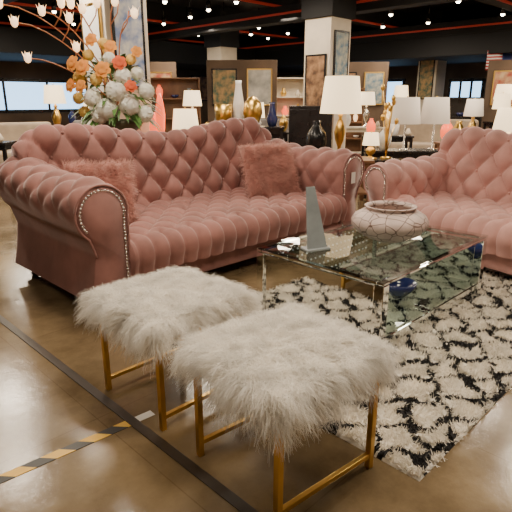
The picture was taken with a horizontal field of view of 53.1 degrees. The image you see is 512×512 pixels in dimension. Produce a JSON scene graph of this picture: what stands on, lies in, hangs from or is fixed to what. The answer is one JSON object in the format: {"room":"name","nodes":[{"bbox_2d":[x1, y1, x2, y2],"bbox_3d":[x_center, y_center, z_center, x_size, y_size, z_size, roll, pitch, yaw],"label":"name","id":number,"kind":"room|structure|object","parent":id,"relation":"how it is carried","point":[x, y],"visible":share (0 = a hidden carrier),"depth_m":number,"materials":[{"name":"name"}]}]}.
{"room":"furniture store","nodes":[
{"label":"furniture store","id":0,"kind":"room"},
{"bbox_2d":[0,26,207,125],"bbox_3d":[-8.185,-4.732,13.767,23.000,3.500,0.150,-16,23,-43],"label":"wall","id":1,"kind":"structure","parent":0,"point":[8,70],"depth_m":15.37,"materials":[{"name":"brown paint"}]},
{"bbox_2d":[0,78,86,112],"bbox_3d":[-6.746,-4.714,15.077,0.062,0.950,3.900,16,23,43],"label":"window","id":2,"kind":"structure","parent":1,"relation":"in","point":[16,95],"depth_m":15.11,"materials":[{"name":"glass"}]},
{"bbox_2d":[0,158,511,511],"bbox_3d":[0.000,-0.618,6.466,23.000,0.100,23.000,-16,23,-43],"label":"floor","id":3,"kind":"structure","parent":0,"point":[44,411],"depth_m":1.93,"materials":[{"name":"tile"}]},
{"bbox_2d":[0,141,16,160],"bbox_3d":[-3.750,-1.215,7.053,0.850,0.700,0.360,0,17,0],"label":"console table","id":4,"kind":"object","parent":3,"relation":"on","point":[5,145],"visible":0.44,"depth_m":6.86,"materials":[{"name":"black paint"}]},
{"bbox_2d":[0,122,50,163],"bbox_3d":[-4.299,-1.737,8.460,1.900,0.875,0.865,-9,19,-27],"label":"lounge sofa","id":5,"kind":"object","parent":3,"relation":"on","point":[10,131],"visible":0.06,"depth_m":8.72,"materials":[{"name":"beige fabric"}]},
{"bbox_2d":[0,421,130,483],"bbox_3d":[-0.810,0.750,1.819,0.822,0.002,0.045,-14,22,-39],"label":"tape","id":6,"kind":"object","parent":3,"relation":"on","point":[20,470],"visible":1,"depth_m":1.89,"materials":[{"name":"plastic"}]},
{"bbox_2d":[79,0,151,132],"bbox_3d":[-1.690,-2.418,6.215,0.660,3.490,0.660,-16,23,-43],"label":"column","id":7,"kind":"structure","parent":3,"relation":"on","point":[105,4],"depth_m":6.06,"materials":[{"name":"beige paint"}]},
{"bbox_2d":[80,2,106,94],"bbox_3d":[-1.902,-2.408,5.996,0.440,1.000,0.030,16,23,43],"label":"framed painting","id":8,"kind":"object","parent":7,"relation":"attached to","point":[96,26],"visible":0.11,"depth_m":5.91,"materials":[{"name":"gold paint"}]},
{"bbox_2d":[109,0,146,88],"bbox_3d":[-1.478,-2.504,5.966,0.420,1.050,0.030,-16,23,-43],"label":"framed painting","id":9,"kind":"object","parent":7,"relation":"attached to","point":[133,34],"visible":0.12,"depth_m":5.94,"materials":[{"name":"white fabric"}]},
{"bbox_2d":[0,315,257,511],"bbox_3d":[-1.275,0.445,2.813,7.404,0.004,0.042,16,23,42],"label":"trim","id":10,"kind":"structure","parent":3,"relation":"on","point":[202,475],"depth_m":2.02,"materials":[{"name":"metal"}]},
{"bbox_2d":[135,410,154,420],"bbox_3d":[-0.465,0.662,2.108,0.090,0.002,0.040,-14,22,-39],"label":"tape","id":11,"kind":"object","parent":3,"relation":"on","point":[150,413],"visible":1,"depth_m":2.11,"materials":[{"name":"plastic"}]},
{"bbox_2d":[149,62,176,77],"bbox_3d":[-2.700,-3.580,12.395,1.640,2.100,0.200,-3,17,-8],"label":"wall","id":12,"kind":"structure","parent":3,"relation":"on","point":[154,66],"depth_m":12.15,"materials":[{"name":"brown paint"}]},
{"bbox_2d":[150,72,171,77],"bbox_3d":[-2.293,-4.006,12.249,0.576,0.750,0.030,-3,17,-8],"label":"framed painting","id":13,"kind":"object","parent":12,"relation":"attached to","point":[152,74],"visible":0.2,"depth_m":12.15,"materials":[{"name":"paper"}]},
{"bbox_2d":[73,265,264,431],"bbox_3d":[-0.366,0.358,2.238,0.655,0.507,0.673,16,23,43],"label":"stool","id":14,"kind":"object","parent":3,"relation":"on","point":[157,308],"visible":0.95,"depth_m":2.05,"materials":[{"name":"gold metal"}]},
{"bbox_2d":[104,273,246,340],"bbox_3d":[-0.367,0.196,2.188,0.490,0.085,0.470,-16,23,-43],"label":"seat cushion","id":15,"kind":"object","parent":14,"relation":"on","point":[137,313],"depth_m":2.05,"materials":[{"name":"fur"}]},
{"bbox_2d":[150,77,200,131],"bbox_3d":[-1.900,-3.009,11.210,1.360,1.700,0.320,-3,17,-11],"label":"display shelf","id":16,"kind":"object","parent":3,"relation":"on","point":[170,86],"visible":0.18,"depth_m":11.21,"materials":[{"name":"brown wood"}]},
{"bbox_2d":[0,117,364,298],"bbox_3d":[-0.432,-0.539,4.187,2.838,1.083,1.345,-16,23,-43],"label":"sofa","id":17,"kind":"object","parent":3,"relation":"on","point":[74,231],"visible":0.85,"depth_m":3.73,"materials":[{"name":"fabric"}]},
{"bbox_2d":[60,157,139,224],"bbox_3d":[-1.085,-0.418,3.571,0.562,0.522,0.396,-6,18,-18],"label":"throw pillow","id":18,"kind":"object","parent":17,"relation":"on","point":[118,174],"visible":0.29,"depth_m":3.55,"materials":[{"name":"pink fur"}]},
{"bbox_2d":[129,187,346,276],"bbox_3d":[-0.341,-0.319,4.159,2.162,0.249,1.086,-16,23,-43],"label":"seat cushion","id":19,"kind":"object","parent":17,"relation":"on","point":[175,228],"depth_m":3.78,"materials":[{"name":"fabric"}]},
{"bbox_2d":[236,141,303,197],"bbox_3d":[0.127,-0.752,4.632,0.604,0.558,0.421,-8,19,-25],"label":"throw pillow","id":20,"kind":"object","parent":17,"relation":"on","point":[268,169],"visible":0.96,"depth_m":4.55,"materials":[{"name":"pink fur"}]},
{"bbox_2d":[203,6,238,59],"bbox_3d":[-0.900,-4.713,13.722,0.660,3.490,0.660,-16,23,-43],"label":"column","id":21,"kind":"structure","parent":3,"relation":"on","point":[220,46],"depth_m":13.21,"materials":[{"name":"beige paint"}]},
{"bbox_2d":[206,60,276,122],"bbox_3d":[-0.300,-3.176,11.159,1.540,2.050,0.200,0,17,0],"label":"wall","id":22,"kind":"structure","parent":3,"relation":"on","point":[241,66],"depth_m":10.88,"materials":[{"name":"brown paint"}]},
{"bbox_2d":[211,69,236,105],"bbox_3d":[-0.675,-3.609,10.948,0.540,0.750,0.030,0,17,0],"label":"framed painting","id":23,"kind":"object","parent":22,"relation":"attached to","point":[223,80],"visible":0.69,"depth_m":10.93,"materials":[{"name":"green fabric"}]},
{"bbox_2d":[247,69,271,105],"bbox_3d":[0.075,-3.609,10.948,0.540,0.750,0.030,0,17,0],"label":"framed painting","id":24,"kind":"object","parent":22,"relation":"attached to","point":[259,81],"visible":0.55,"depth_m":10.92,"materials":[{"name":"grey fabric"}]},
{"bbox_2d":[261,126,283,139],"bbox_3d":[-0.120,-1.609,8.083,1.100,0.850,0.450,0,17,0],"label":"console table","id":25,"kind":"object","parent":3,"relation":"on","point":[272,129],"visible":0.2,"depth_m":7.79,"materials":[{"name":"black paint"}]},
{"bbox_2d":[214,104,232,120],"bbox_3d":[-0.500,-2.173,7.910,0.280,0.330,0.280,0,17,0],"label":"vase","id":26,"kind":"object","parent":25,"relation":"on","point":[222,111],"visible":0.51,"depth_m":7.79,"materials":[{"name":"gold metal"}]},
{"bbox_2d":[233,80,243,118],"bbox_3d":[-0.270,-2.369,7.955,0.180,0.680,0.180,0,17,0],"label":"vase","id":27,"kind":"object","parent":25,"relation":"on","point":[238,103],"visible":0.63,"depth_m":7.88,"materials":[{"name":"ceramic"}]},
{"bbox_2d":[243,96,261,122],"bbox_3d":[-0.050,-2.201,7.797,0.300,0.450,0.300,0,17,0],"label":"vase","id":28,"kind":"object","parent":25,"relation":"on","point":[252,106],"visible":0.7,"depth_m":7.68,"materials":[{"name":"gold metal"}]},
{"bbox_2d":[266,102,277,125],"bbox_3d":[0.250,-2.202,7.954,0.180,0.360,0.180,0,17,0],"label":"vase","id":29,"kind":"object","parent":25,"relation":"on","point":[272,119],"visible":0.86,"depth_m":7.90,"materials":[{"name":"ceramic"}]},
{"bbox_2d":[260,119,288,139],"bbox_3d":[0.400,-2.292,10.276,1.600,0.875,0.865,0,17,0],"label":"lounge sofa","id":30,"kind":"object","parent":3,"relation":"on","point":[263,121],"visible":0.02,"depth_m":10.40,"materials":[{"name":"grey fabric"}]},
{"bbox_2d":[271,131,288,142],"bbox_3d":[0.150,-1.888,9.252,0.850,0.700,0.360,0,17,0],"label":"console table","id":31,"kind":"object","parent":3,"relation":"on","point":[285,134],"visible":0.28,"depth_m":9.02,"materials":[{"name":"black paint"}]},
{"bbox_2d":[279,115,287,131],"bbox_3d":[0.490,-2.352,9.079,0.161,0.289,0.161,0,17,0],"label":"vase","id":32,"kind":"object","parent":31,"relation":"on","point":[283,121],"visible":0.85,"depth_m":9.02,"materials":[{"name":"gold metal"}]},
{"bbox_2d":[165,300,410,511],"bbox_3d":[0.089,0.498,1.781,0.701,0.507,0.673,-13,21,-37],"label":"stool","id":33,"kind":"object","parent":3,"relation":"on","point":[282,366],"visible":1,"depth_m":1.59,"materials":[{"name":"gold metal"}]},
{"bbox_2d":[191,323,380,417],"bbox_3d":[0.098,0.337,1.729,0.490,0.085,0.470,-13,21,-37],"label":"seat cushion","id":34,"kind":"object","parent":33,"relation":"on","point":[274,398],"depth_m":1.60,"materials":[{"name":"fur"}]},
{"bbox_2d":[277,78,303,118],"bbox_3d":[0.550,-3.413,12.446,1.260,1.750,0.320,0,17,0],"label":"display shelf","id":35,"kind":"object","parent":3,"relation":"on","point":[291,85],"visible":0.07,"depth_m":12.42,"materials":[{"name":"beige paint"}]},
{"bbox_2d":[288,106,333,148],"bbox_3d":[0.916,-1.907,8.546,0.700,1.150,0.490,3,17,11],"label":"base cabinet","id":36,"kind":"object","parent":3,"relation":"on","point":[301,118],"visible":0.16,"depth_m":8.26,"materials":[{"name":"black paint"}]},
{"bbox_2d":[301,0,356,149],"bbox_3d":[1.230,-3.251,8.940,0.660,3.490,0.660,-16,23,-43],"label":"column","id":37,"kind":"structure","parent":3,"relation":"on","point":[321,17],"depth_m":8.55,"materials":[{"name":"beige paint"}]},
{"bbox_2d":[304,54,326,105],"bbox_3d":[1.018,-2.936,8.815,0.440,1.000,0.030,16,23,43],"label":"framed painting","id":38,"kind":"object","parent":37,"relation":"attached to","point":[316,64],"visible":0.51,"depth_m":8.78,"materials":[{"name":"brown fabric"}]},
{"bbox_2d":[332,30,349,75],"bbox_3d":[1.442,-3.385,8.677,0.400,0.800,0.030,-16,23,-42],"label":"framed painting","id":39,"kind":"object","parent":37,"relation":"attached to","point":[341,38],"visible":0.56,"depth_m":8.64,"materials":[{"name":"paper"}]},
{"bbox_2d":[172,255,511,480],"bbox_3d":[0.880,0.328,3.131,2.572,0.042,1.684,-16,23,-43],"label":"shag rug","id":40,"kind":"object","parent":3,"relation":"on","point":[458,365],"visible":0.34,"depth_m":2.41,"materials":[{"name":"carpet"}]},
{"bbox_2d":[257,222,487,344],"bbox_3d":[0.745,0.096,3.208,1.240,0.400,0.860,-16,23,-43],"label":"coffee table","id":41,"kind":"object","parent":40,"relation":"on","point":[456,261],"visible":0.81,"depth_m":2.99,"materials":[{"name":"clear glass"}]},
{"bbox_2d":[301,186,330,252],"bbox_3d":[0.345,-0.212,2.916,0.150,0.360,0.090,-8,19,-24],"label":"sculpture","id":42,"kind":"object","parent":41,"relation":"on","point":[316,241],"visible":1,"depth_m":2.92,"materials":[{"name":"grey stone"}]},
{"bbox_2d":[351,200,428,242],"bbox_3d":[0.820,-0.207,3.147,0.464,0.216,0.464,0,17,0],"label":"decorative bowl","id":43,"kind":"object","parent":41,"relation":"on","point":[385,221],"visible":1,"depth_m":2.99,"materials":[{"name":"ceramic"}]},
{"bbox_2d":[382,277,417,297],"bbox_3d":[0.870,0.200,3.115,0.210,0.092,0.210,0,17,0],"label":"bowl","id":44,"kind":"object","parent":41,"relation":"on","point":[401,288],"visible":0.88,"depth_m":3.08,"materials":[{"name":"ceramic"}]},
{"bbox_2d":[345,88,364,154],"bbox_3d":[1.900,-3.118,11.909,1.160,1.500,0.320,3,17,11],"label":"display shelf","id":45,"kind":"object","parent":3,"relation":"on","point":[353,144],"visible":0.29,"depth_m":12.04,"materials":[{"name":"brown wood"}]},
{"bbox_2d":[346,126,382,153],"bbox_3d":[2.200,-2.385,10.878,0.850,0.700,0.360,0,17,0],"label":"console table","id":46,"kind":"object","parent":3,"relation":"on","point":[349,128],"visible":0.24,"depth_m":10.65,"materials":[{"name":"beige paint"}]},
{"bbox_2d":[361,91,374,126],"bbox_3d":[2.300,-3.066,10.670,0.360,0.725,0.360,0,17,0],"label":"table lamp","id":47,"kind":"object","parent":46,"relation":"on","point":[367,98],"visible":0.89,"depth_m":10.50,"materials":[{"name":"fabric"}]},
{"bbox_2d":[357,156,374,202],"bbox_3d":[0.930,-0.929,6.356,0.950,0.560,0.500,0,17,0],"label":"console table","id":48,"kind":"object","parent":3,"relation":"on","point":[368,161],"visible":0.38,"depth_m":6.20,"materials":[{"name":"brown wood"}]},
{"bbox_2d":[306,121,326,148],"bbox_3d":[0.720,-1.383,6.113,0.250,0.450,0.250,0,17,0],"label":"vase","id":49,"kind":"object","parent":48,"relation":"on","point":[316,136],"visible":0.66,"depth_m":6.02,"materials":[{"name":"ceramic"}]},
{"bbox_2d":[320,74,361,149],"bbox_3d":[1.020,-1.677,6.180,0.500,0.975,0.500,0,17,0],"label":"table lamp","id":50,"kind":"object","parent":48,"relation":"on","point":[341,94],"visible":0.83,"depth_m":5.94,"materials":[{"name":"fabric"}]},
{"bbox_2d":[357,187,366,194],"bbox_3d":[0.930,-0.814,6.391,0.850,0.025,0.420,0,17,0],"label":"shelf","id":51,"kind":"object","parent":48,"relation":"attached to","point":[361,191],"depth_m":6.27,"materials":[{"name":"brown wood"}]},
{"bbox_2d":[349,62,388,147],"bbox_3d":[2.500,-3.610,12.490,1.340,2.100,0.200,2,17,5],"label":"wall","id":52,"kind":"structure","parent":3,"relation":"on","point":[375,111],"depth_m":12.21,"materials":[{"name":"brown paint"}]},
{"bbox_2d":[364,72,384,104],"bbox_3d":[2.816,-4.009,12.257,0.468,0.750,0.030,2,17,5],"label":"framed painting","id":53,"kind":"object","parent":52,"relation":"attached to","point":[373,81],"visible":0.78,"depth_m":12.22,"materials":[{"name":"blue fabric"}]},
{"bbox_2d":[359,157,394,197],"bbox_3d":[1.620,-1.046,6.843,0.450,0.500,0.350,0,17,0],"label":"side table","id":54,"kind":"object","parent":3,"relation":"on","point":[378,159],"visible":0.08,"depth_m":6.69,"materials":[{"name":"black paint"}]},
{"bbox_2d":[362,131,378,159],"bbox_3d":[1.500,-1.451,6.688,0.220,0.365,0.220,0,17,0],"label":"table lamp","id":55,"kind":"object","parent":54,"relation":"on","point":[371,138],"visible":0.89,"depth_m":6.61,"materials":[{"name":"fabric"}]},
{"bbox_2d":[380,84,398,158],"bbox_3d":[1.746,-1.759,6.705,0.272,0.945,0.258,0,17,0],"label":"sculpture","id":56,"kind":"object","parent":54,"relation":"on","point":[387,105],"visible":1,"depth_m":6.68,"materials":[{"name":"metal"}]},
{"bbox_2d":[361,135,413,158],"bbox_3d":[2.300,-1.805,9.069,0.850,0.650,0.360,0,17,0],"label":"console table","id":57,"kind":"object","parent":3,"relation":"on","point":[398,138],"visible":0.3,"depth_m":8.86,"materials":[{"name":"black paint"}]},
{"bbox_2d":[366,118,375,131],"bbox_3d":[2.000,-2.244,8.903,0.159,0.286,0.159,0,17,0],"label":"vase","id":58,"kind":"object","parent":57,"relation":"on","point":[371,126],"visible":0.76,"depth_m":8.85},
{"bbox_2d":[387,102,399,135],"bbox_3d":[2.400,-2.391,8.889,0.280,0.575,0.280,0,17,0],"label":"table lamp","id":59,"kind":"object","parent":57,"relation":"on","point":[396,129],"visible":0.2,"depth_m":8.86,"materials":[{"name":"fabric"}]},
{"bbox_2d":[364,148,439,157],"bbox_3d":[2.300,-1.265,7.456,1.400,0.560,0.450,0,17,0],"label":"console table","id":60,"kind":"object","parent":3,"relation":"on","point":[392,152],"visible":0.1,"depth_m":7.21,"materials":[{"name":"black paint"}]},
{"bbox_2d":[379,127,391,149],"bbox_3d":[1.820,-1.660,7.252,0.200,0.315,0.200,0,17,0],"label":"vase","id":61,"kind":"object","parent":60,"relation":"on","point":[381,134],"visible":0.55,"depth_m":7.19,"materials":[{"name":"ceramic"}]},
{"bbox_2d":[391,96,420,149],"bbox_3d":[2.120,-1.889,7.265,0.420,0.745,0.420,0,17,0],"label":"table lamp","id":62,"kind":"object","parent":60,"relation":"on","point":[406,109],"visible":0.96,"depth_m":7.07,"materials":[{"name":"fabric"}]},
{"bbox_2d":[421,96,449,149],"bbox_3d":[2.550,-1.904,7.313,0.420,0.745,0.420,0,17,0],"label":"table lamp","id":63,"kind":"object","parent":60,"relation":"on","point":[435,110],"visible":0.98,"depth_m":7.12,"materials":[{"name":"fabric"}]},
{"bbox_2d":[452,121,463,128],"bbox_3d":[2.850,-1.703,7.238,0.225,0.405,0.225,0,17,0],"label":"vase","id":64,"kind":"object","parent":60,"relation":"on","point":[458,125],"visible":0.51,"depth_m":7.15,"materials":[{"name":"gold metal"}]},
{"bbox_2d":[384,119,478,147],"bbox_3d":[3.399,-2.234,10.085,1.800,0.875,0.865,5,18,16],"label":"lounge sofa","id":65,"kind":"object","parent":3,"relation":"on","point":[422,133],"visible":0.09,"depth_m":10.23,"materials":[{"name":"beige fabric"}]},
{"bbox_2d":[416,11,453,114],"bbox_3d":[4.950,-4.947,14.487,0.660,3.490,0.660,-16,23,-43],"label":"column","id":66,"kind":"structure","parent":3,"relation":"on","point":[440,16],"depth_m":14.12,"materials":[{"name":"beige paint"}]},
{"bbox_2d":[417,60,434,98],"bbox_3d":[4.738,-4.937,14.268,0.440,1.100,0.030,16,23,43],"label":"framed painting","id":67,"kind":"object","parent":66,"relation":"attached to","point":[426,70],"visible":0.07,"depth_m":14.26,"materials":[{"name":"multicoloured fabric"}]},
{"bbox_2d":[433,141,440,147],"bbox_3d":[3.300,-1.518,8.215,0.850,0.600,0.360,0,17,0],"label":"console table","id":68,"kind":"object","parent":3,"relation":"on","point":[437,143],"visible":0.09,"depth_m":8.23,"materials":[{"name":"brown wood"}]},
{"bbox_2d":[440,123,452,138],"bbox_3d":[3.000,-1.962,8.048,0.193,0.347,0.193,0,17,0],"label":"vase","id":69,"kind":"object","parent":68,"relation":"on","point":[445,128],"visible":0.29,"depth_m":7.98,"materials":[{"name":"ceramic"}]},
{"bbox_2d":[463,97,483,127],"bbox_3d":[3.400,-2.133,8.027,0.300,0.685,0.300,0,17,0],"label":"table lamp","id":70,"kind":"object","parent":68,"relation":"on","point":[474,107],"visible":0.67,"depth_m":7.88,"materials":[{"name":"fabric"}]},
{"bbox_2d":[363,127,511,274],"bbox_3d":[2.043,-0.399,3.834,1.115,1.022,2.518,-10,20,-30],"label":"sofa","id":71,"kind":"object","parent":3,"relation":"on","point":[465,186],"visible":0.77,"depth_m":4.38,"materials":[{"name":"pink fabric"}]},
{"bbox_2d":[387,191,511,258],"bbox_3d":[1.933,-0.214,3.818,0.856,0.249,1.927,-10,20,-30],"label":"seat cushion","id":72,"kind":"object","parent":71,"relation":"on","point":[481,213],"depth_m":3.91,"materials":[{"name":"pink fabric"}]},
{"bbox_2d":[450,97,483,127],"bbox_3d":[4.600,-3.052,12.034,1.260,1.300,0.320,7,18,22],"label":"display shelf","id":73,"kind":"object","parent":3,"relation":"on","point":[457,104],"visible":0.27,"depth_m":11.96,"materials":[{"name":"black paint"}]},
{"bbox_2d":[483,121,493,129],"bbox_3d":[5.300,-2.462,10.959,0.850,0.800,0.360,0,17,0],"label":"console table","id":74,"kind":"object","parent":3,"relation":"on","point":[489,124],"visible":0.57,"depth_m":10.87,"materials":[{"name":"black paint"}]},
{"bbox_2d":[493,83,511,98],"bbox_3d":[5.180,-3.215,10.729,0.400,0.775,0.400,0,17,0],"label":"table lamp","id":75,"kind":"object","parent":74,"relation":"on","point":[506,88],"visible":0.28,"depth_m":10.51,"materials":[{"name":"fabric"}]},
{"bbox_2d":[481,60,511,128],"bbox_3d":[6.200,-3.317,11.534,2.040,2.100,0.200,9,19,27],"label":"wall","id":76,"kind":"structure","parent":3,"relation":"on","point":[494,65],"depth_m":11.77,"materials":[{"name":"brown paint"}]},
{"bbox_2d":[490,70,511,104],"bbox_3d":[5.725,-3.798,11.569,0.720,0.750,0.030,9,19,27],"label":"framed painting","id":77,"kind":"object","parent":76,"relation":"attached to","point":[503,76],"visible":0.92,"depth_m":11.60,"materials":[{"name":"fabric"}]},
{"bbox_2d":[485,52,511,69],"bbox_3d":[5.754,-3.701,12.190,0.720,2.450,0.320,3,17,11],"label":"flag","id":78,"kind":"object","parent":3,"relation":"on","point":[495,56],"visible":0.3,"depth_m":11.92,"materials":[{"name":"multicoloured fabric"}]},
{"bbox_3d":[4.400,-1.858,9.157,0.850,0.700,0.360,0,17,0],"label":"console table","id":79,"kind":"object","parent":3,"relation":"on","visible":0},
{"bbox_2d":[492,92,510,108],"bbox_3d":[4.280,-2.516,8.956,0.300,0.675,0.300,0,17,0],"label":"table lamp","id":80,"kind":"object","parent":79,"relation":"on","point":[501,100],"visible":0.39,"depth_m":8.80,"materials":[{"name":"fabric"}]},
{"bbox_3d":[3.900,-3.280,13.637,0.850,0.800,0.360,0,17,0],"label":"console table","id":81,"kind":"object","parent":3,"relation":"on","visible":0},
{"bbox_2d":[393,85,408,96],"bbox_3d":[3.780,-4.057,13.399,0.400,0.825,0.400,0,17,0],"label":"table lamp","id":82,"kind":"object","parent":81,"relation":"on","point":[400,90],"visible":0.59,"depth_m":13.18,"materials":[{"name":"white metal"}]},
{"bbox_3d":[-1.360,-0.744,5.168,1.300,0.900,0.360,-16,23,-43],"label":"console table","id":83,"kind":"object","parent":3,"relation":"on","visible":0},
{"bbox_2d":[0,0,163,131],"bbox_3d":[-1.579,-1.793,4.907,1.427,1.260,0.812,6,18,18],"label":"flower arrangement","id":84,"kind":"object","parent":83,"relation":"on","point":[107,112],"visible":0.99,"depth_m":4.65,"materials":[{"name":"multicoloured plant"}]},
{"bbox_3d":[-2.850,-1.473,7.811,0.850,0.750,0.360,0,17,0],"label":"console table","id":85,"kind":"object","parent":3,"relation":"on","visible":0},
{"bbox_2d":[44,84,66,123],"bbox_3d":[-2.970,-2.178,7.595,0.320,0.725,0.320,0,17,0],"label":"table lamp","id":86,"kind":"object","parent":85,"relation":"on","point":[53,94],"visible":0.78,"depth_m":7.44,"materials":[{"name":"fabric"}]},
{"bbox_3d":[3.050,-0.827,6.126,0.850,0.500,0.360,0,17,0],"label":"console table","id":87,"kind":"object","parent":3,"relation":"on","visible":0},
{"bbox_2d":[492,106,511,133],"bbox_3d":[2.930,-1.394,5.953,0.360,0.685,0.360,0,17,0],"label":"table lamp","id":88,"kind":"object","parent":87,"relation":"on","point":[503,119],"visible":0.54,"depth_m":5.80,"materials":[{"name":"fabric"}]},
{"bbox_3d":[-1.000,-1.912,9.245,0.850,0.750,0.360,0,17,0],"label":"console table","id":89,"kind":"object","parent":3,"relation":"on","visible":0},
{"bbox_2d":[183,90,201,108],"bbox_3d":[-1.120,-2.593,9.037,0.340,0.675,0.340,0,17,0],"label":"table lamp","id":90,"kind":"object","parent":89,"relation":"on","point":[192,98],"visible":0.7,"depth_m":8.86,"materials":[{"name":"fabric"}]},
{"bbox_3d":[-3.600,-2.443,11.069,0.850,0.700,0.360,0,17,0],"label":"console table","id":91,"kind":"object","parent":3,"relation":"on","visible":0},
{"bbox_2d":[68,111,76,122],"bbox_3d":[-3.900,-2.921,10.892,0.177,0.318,0.177,0,17,0],"label":"vase","id":92,"kind":"object","parent":91,"relation":"on","point":[71,114],"visible":0.65,"depth_m":10.83,"materials":[{"name":"ceramic"}]},
{"bbox_3d":[-0.950,-0.939,6.458,0.800,0.520,0.450,0,17,0],"label":"side table","id":93,"kind":"object","parent":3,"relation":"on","visible":0},
{"bbox_2d":[149,112,156,130],"bbox_3d":[-1.250,-1.474,6.325,0.120,0.580,0.120,0,17,0],"label":"glass lamp","id":94,"kind":"object","parent":93,"relation":"on","point":[151,126],"visible":0.09,"depth_m":6.24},
{"bbox_2d":[155,93,164,131],"bbox_3d":[-1.150,-1.550,6.198,0.120,0.800,0.120,0,17,0],"label":"vase","id":95,"kind":"object","parent":93,"relation":"on","point":[160,121],"visible":0.48,"depth_m":6.11,"materials":[{"name":"ceramic"}]},
{"bbox_2d":[172,107,198,129],"bbox_3d":[-0.860,-1.496,6.287,0.340,0.645,0.340,0,17,0],"label":"table lamp","id":96,"kind":"object","parent":93,"relation":"on","point":[184,118],"visible":0.49,"depth_m":6.11,"materials":[{"name":"fabric"}]},
{"bbox_2d":[146,0,511,39],"bbox_3d":[0.000,-4.060,5.414,23.000,0.100,23.000,-16,23,-43],"label":"ceiling","id":97,"kind":"structure","parent":0,"point":[466,9],"depth_m":13.24,"materials":[{"name":"black paint"}]},
{"bbox_2d":[0,6,276,44],"bbox_3d":[-7.071,-5.864,12.256,0.283,0.450,22.000,16,23,43],"label":"trim","id":98,"kind":"structure","parent":97,"relation":"attached to","point":[25,17],"depth_m":13.64,"materials":[{"name":"black paint"}]},
{"bbox_2d":[0,22,203,42],"bbox_3d":[-6.964,-5.647,12.210,22.000,0.050,0.020,-16,23,-43],"label":"trim","id":99,"kind":"structure","parent":98,"relation":"attached to","point":[7,23],"depth_m":13.79,"materials":[{"name":"red paint"}]},
{"bbox_2d":[3,0,304,38],"bbox_3d":[-4.950,-5.244,10.227,0.280,0.450,22.000,16,23,43],"label":"trim","id":100,"kind":"structure","parent":97,"relation":"attached to","point":[172,13],"depth_m":12.85,"materials":[{"name":"black paint"}]},
{"bbox_2d":[8,2,296,38],"bbox_3d":[-4.842,-5.026,10.181,22.000,0.050,0.020,-16,23,-43],"label":"trim","id":101,"kind":"structure","parent":100,"relation":"attached to","point":[11,3],"depth_m":12.35,"materials":[{"name":"red paint"}]},
{"bbox_2d":[216,0,419,28],"bbox_3d":[-2.475,-4.521,7.861,22.000,0.450,0.283,-16,23,-43],"label":"trim","id":102,"kind":"structure","parent":97,"relation":"attached to","point":[398,19],"depth_m":13.03,"materials":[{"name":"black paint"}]},
{"bbox_2d":[239,0,395,27],"bbox_3d":[-2.367,-4.303,7.815,0.020,0.050,22.000,16,23,43],"label":"trim","id":103,"kind":"structure","parent":102,"relation":"attached to","point":[249,1],"depth_m":10.46,"materials":[{"name":"red paint"}]},
{"bbox_2d":[476,0,511,11],"bbox_3d":[0.000,-3.797,5.494,22.000,0.450,0.280,-16,23,-43],"label":"trim","id":104,"kind":"structure","parent":97,"relation":"attached to","point":[495,3],"depth_m":10.15,"materials":[{"name":"black paint"}]},
{"bbox_2d":[148,0,462,41],"bbox_3d":[2.828,-4.266,8.308,0.300,0.300,22.000,-16,23,-43],"label":"trim","id":105,"kind":"structure","parent":104,"relation":"attached to","point":[379,5],"depth_m":10.86,"materials":[{"name":"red paint"}]},
{"bbox_2d":[148,0,376,34],"bbox_3d":[2.715,-4.232,8.200,0.020,0.040,22.000,-16,23,-43],"label":"trim","id":106,"kind":"structure","parent":105,"relation":"attached to","point":[359,1],"depth_m":11.13,"materials":[{"name":"red paint"}]},
{"bbox_2d":[239,15,511,51],"bbox_3d":[6.010,-5.196,11.351,22.000,0.300,0.303,16,23,43],"label":"trim","id":107,"kind":"structure","parent":104,"relation":"attached to","point":[500,27],"depth_m":13.08,"materials":[{"name":"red paint"}]},
{"bbox_2d":[241,21,511,48],"bbox_3d":[5.897,-5.163,11.243,22.000,0.040,0.020,16,23,43],"label":"trim","id":108,"kind":"structure","parent":107,"relation":"attached to","point":[508,21],"depth_m":13.07,"materials":[{"name":"red paint"}]},
{"bbox_2d":[277,15,506,96],"bbox_3d":[8.185,-4.732,13.767,23.000,3.500,0.150,16,23,43],"label":"wall","id":109,"kind":"structure","parent":0,"point":[466,70],"depth_m":15.87,"materials":[{"name":"brown paint"}]},
{"bbox_2d":[279,75,301,77],"bbox_3d":[1.343,-6.564,20.102,1.200,1.000,0.032,16,23,42],"label":"framed painting","id":110,"kind":"object","parent":109,"relation":"attached to","point":[286,76],"visible":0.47,"depth_m":19.91,"materials":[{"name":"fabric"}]},
{"bbox_2d":[386,79,405,101],"bbox_3d":[3.988,-5.616,17.685,2.500,0.900,0.060,16,23,43],"label":"window","id":111,"kind":"structure","parent":109,"relation":"in","point":[391,82],"depth_m":17.09,"materials":[{"name":"glass"}]},
{"bbox_2d":[448,78,485,96],"bbox_3d":[6.322,-4.982,15.439,0.061,0.700,1.100,-16,23,-43],"label":"window","id":112,"kind":"structure","parent":109,"relation":"in","point":[472,87],"depth_m":15.39,"materials":[{"name":"glass"}]},
{"bbox_3d":[-8.185,0.054,-1.887,0.150,3.500,23.000,-16,23,-43],"label":"wall","id":113,"kind":"structure","parent":0,"visible":0},
{"bbox_2d":[0,26,289,70],"bbox_3d":[-7.354,-5.047,12.062,22.000,0.550,3.000,-16,23,-43],"label":"trim","id":114,"kind":"structure","parent":113,"relation":"attached to","point":[14,42],"depth_m":12.85,"materials":[{"name":"black paint"}]},
{"bbox_3d":[8.185,0.054,-1.887,0.150,3.500,23.000,16,23,43],"label":"wall","id":115,"kind":"structure","parent":0,"visible":0},
{"bbox_2d":[256,30,511,72],"bbox_3d":[7.354,-5.047,12.062,22.000,0.550,3.000,16,23,43],"label":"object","id":116,"kind":"structure","parent":115,"relation":"attached to","point":[471,47],"depth_m":13.37,"materials":[{"name":"black paint"}]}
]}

